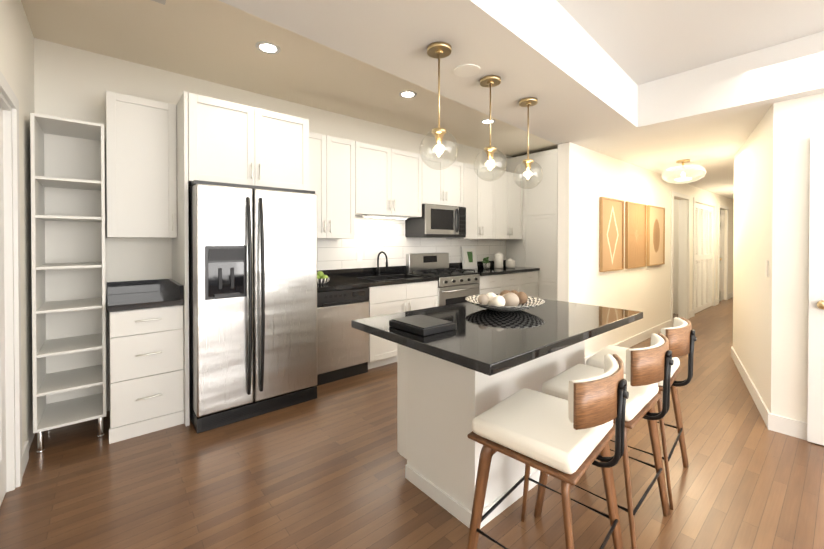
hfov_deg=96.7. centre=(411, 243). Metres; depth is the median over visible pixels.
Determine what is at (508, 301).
decorative bowl
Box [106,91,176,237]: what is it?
upper cabinet
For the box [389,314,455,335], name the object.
box
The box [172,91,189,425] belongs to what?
panel
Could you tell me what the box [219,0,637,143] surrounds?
soffit beam
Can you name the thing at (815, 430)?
door
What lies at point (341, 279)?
countertop
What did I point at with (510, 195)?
upper cabinet
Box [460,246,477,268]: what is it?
framed print
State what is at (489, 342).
island countertop
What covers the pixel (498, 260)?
canister
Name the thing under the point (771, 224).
wall block
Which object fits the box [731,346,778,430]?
baseboard
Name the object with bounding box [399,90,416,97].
recessed light
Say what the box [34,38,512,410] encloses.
wall
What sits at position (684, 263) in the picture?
door frame
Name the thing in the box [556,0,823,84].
ceiling
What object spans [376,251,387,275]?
faucet
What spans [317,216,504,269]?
tile backsplash
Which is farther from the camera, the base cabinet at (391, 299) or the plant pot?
the plant pot
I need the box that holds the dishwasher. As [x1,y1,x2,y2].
[316,287,368,385]
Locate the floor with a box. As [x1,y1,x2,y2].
[0,297,823,548]
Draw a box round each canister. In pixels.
[494,252,502,268]
[506,258,514,267]
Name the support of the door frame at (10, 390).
attached to the wall at (16, 53)
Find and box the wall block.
[733,93,823,422]
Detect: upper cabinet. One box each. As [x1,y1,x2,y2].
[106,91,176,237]
[188,93,308,190]
[309,132,354,238]
[355,141,421,218]
[422,155,462,206]
[446,163,497,238]
[498,170,522,238]
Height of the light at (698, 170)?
0.274 m
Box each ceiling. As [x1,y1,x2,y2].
[21,0,557,156]
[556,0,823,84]
[556,31,823,199]
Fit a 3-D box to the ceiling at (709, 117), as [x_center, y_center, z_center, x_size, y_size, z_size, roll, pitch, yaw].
[8.301,-1.329,3.943,10.780,0.640,8.430,0,1,-40]
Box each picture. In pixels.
[599,197,623,271]
[625,201,646,268]
[646,205,664,265]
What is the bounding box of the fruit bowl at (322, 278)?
[317,271,329,283]
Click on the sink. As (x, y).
(390, 277)
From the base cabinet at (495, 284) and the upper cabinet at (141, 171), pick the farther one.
the base cabinet at (495, 284)
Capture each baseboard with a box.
[585,320,670,364]
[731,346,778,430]
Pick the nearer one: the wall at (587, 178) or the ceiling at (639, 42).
the ceiling at (639, 42)
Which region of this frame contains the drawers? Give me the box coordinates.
[107,279,183,443]
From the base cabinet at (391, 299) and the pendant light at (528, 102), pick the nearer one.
the pendant light at (528, 102)
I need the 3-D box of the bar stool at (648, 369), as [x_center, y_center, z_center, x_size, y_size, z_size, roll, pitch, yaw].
[0.952,0.885,1.770,0.507,0.896,0.511,0,1,-43]
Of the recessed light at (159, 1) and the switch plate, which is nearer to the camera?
the recessed light at (159, 1)
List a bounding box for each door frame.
[0,71,21,505]
[670,191,728,326]
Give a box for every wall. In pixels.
[0,0,34,486]
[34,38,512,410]
[557,142,733,356]
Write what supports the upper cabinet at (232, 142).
attached to the wall at (73, 83)
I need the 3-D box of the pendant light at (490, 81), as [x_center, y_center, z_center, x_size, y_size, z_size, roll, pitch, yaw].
[0.473,-0.687,2.215,0.196,0.612,0.196,0,1,-40]
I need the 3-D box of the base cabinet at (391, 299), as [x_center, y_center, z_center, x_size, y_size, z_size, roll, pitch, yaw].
[-0.252,0.868,4.265,0.964,0.880,0.660,0,1,-40]
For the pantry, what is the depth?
5.73 m
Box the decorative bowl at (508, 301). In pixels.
[465,290,544,311]
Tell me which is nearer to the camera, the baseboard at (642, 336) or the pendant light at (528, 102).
the pendant light at (528, 102)
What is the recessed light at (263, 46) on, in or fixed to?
in the ceiling at (215, 41)
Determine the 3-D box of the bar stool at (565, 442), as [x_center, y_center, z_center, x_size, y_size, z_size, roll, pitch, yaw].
[0.551,0.888,1.426,0.511,0.896,0.507,0,1,44]
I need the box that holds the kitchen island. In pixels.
[397,338,588,528]
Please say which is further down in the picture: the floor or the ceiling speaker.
the floor
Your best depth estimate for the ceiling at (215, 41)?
2.94 m
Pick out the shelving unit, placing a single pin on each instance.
(68, 267)
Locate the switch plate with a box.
[765,260,768,276]
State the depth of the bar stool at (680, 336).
1.98 m
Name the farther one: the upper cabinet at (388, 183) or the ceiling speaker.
the upper cabinet at (388, 183)
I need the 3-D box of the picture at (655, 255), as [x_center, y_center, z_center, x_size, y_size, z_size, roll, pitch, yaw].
[3.470,-0.115,5.206,0.650,0.830,0.035,0,1,-40]
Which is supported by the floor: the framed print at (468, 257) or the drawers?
the drawers
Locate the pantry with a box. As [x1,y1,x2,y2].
[506,148,557,299]
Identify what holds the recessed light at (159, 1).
in the ceiling at (215, 41)
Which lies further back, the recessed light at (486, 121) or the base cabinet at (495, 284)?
the base cabinet at (495, 284)
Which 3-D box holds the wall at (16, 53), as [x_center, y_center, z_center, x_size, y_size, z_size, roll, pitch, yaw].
[0.514,-0.118,-1.297,0.120,2.950,10.400,0,1,-40]
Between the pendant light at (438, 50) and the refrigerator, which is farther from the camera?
the refrigerator
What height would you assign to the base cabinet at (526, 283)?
0.880 m
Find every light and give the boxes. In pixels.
[152,0,165,4]
[255,41,279,53]
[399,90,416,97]
[420,42,457,169]
[474,75,506,180]
[481,119,494,123]
[513,97,542,188]
[661,159,705,183]
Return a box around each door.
[695,203,712,312]
[719,209,724,300]
[807,134,823,445]
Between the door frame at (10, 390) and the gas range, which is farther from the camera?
the gas range
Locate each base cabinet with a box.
[368,280,437,368]
[479,272,522,294]
[523,271,538,297]
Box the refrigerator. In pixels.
[188,180,316,433]
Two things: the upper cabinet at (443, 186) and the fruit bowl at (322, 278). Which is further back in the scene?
the upper cabinet at (443, 186)
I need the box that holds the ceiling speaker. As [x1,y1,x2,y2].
[454,64,479,76]
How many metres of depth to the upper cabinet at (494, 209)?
5.28 m
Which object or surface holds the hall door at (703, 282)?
in the wall at (587, 178)
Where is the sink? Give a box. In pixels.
[356,274,426,280]
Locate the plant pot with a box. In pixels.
[482,257,489,268]
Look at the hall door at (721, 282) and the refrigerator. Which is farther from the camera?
the hall door at (721, 282)
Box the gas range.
[406,253,479,305]
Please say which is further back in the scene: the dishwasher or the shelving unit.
the dishwasher
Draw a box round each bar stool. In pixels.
[467,354,628,548]
[534,333,673,548]
[586,317,696,509]
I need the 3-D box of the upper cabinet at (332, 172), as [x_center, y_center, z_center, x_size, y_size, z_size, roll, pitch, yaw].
[-0.966,-0.583,3.840,0.677,1.050,0.374,0,1,-40]
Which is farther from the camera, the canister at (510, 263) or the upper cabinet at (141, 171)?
the canister at (510, 263)
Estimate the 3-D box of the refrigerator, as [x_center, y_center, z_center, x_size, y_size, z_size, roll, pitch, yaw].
[-1.389,0.431,3.110,0.905,1.766,0.911,0,1,-40]
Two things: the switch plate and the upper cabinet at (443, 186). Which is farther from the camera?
the upper cabinet at (443, 186)
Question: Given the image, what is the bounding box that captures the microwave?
[405,204,465,237]
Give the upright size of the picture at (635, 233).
0.830 m
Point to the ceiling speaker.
(466, 70)
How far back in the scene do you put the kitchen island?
1.88 m
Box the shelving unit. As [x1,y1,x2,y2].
[30,113,105,453]
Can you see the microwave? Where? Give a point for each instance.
(438, 221)
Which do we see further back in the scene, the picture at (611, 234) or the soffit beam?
the picture at (611, 234)
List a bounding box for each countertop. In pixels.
[317,260,539,291]
[351,298,642,377]

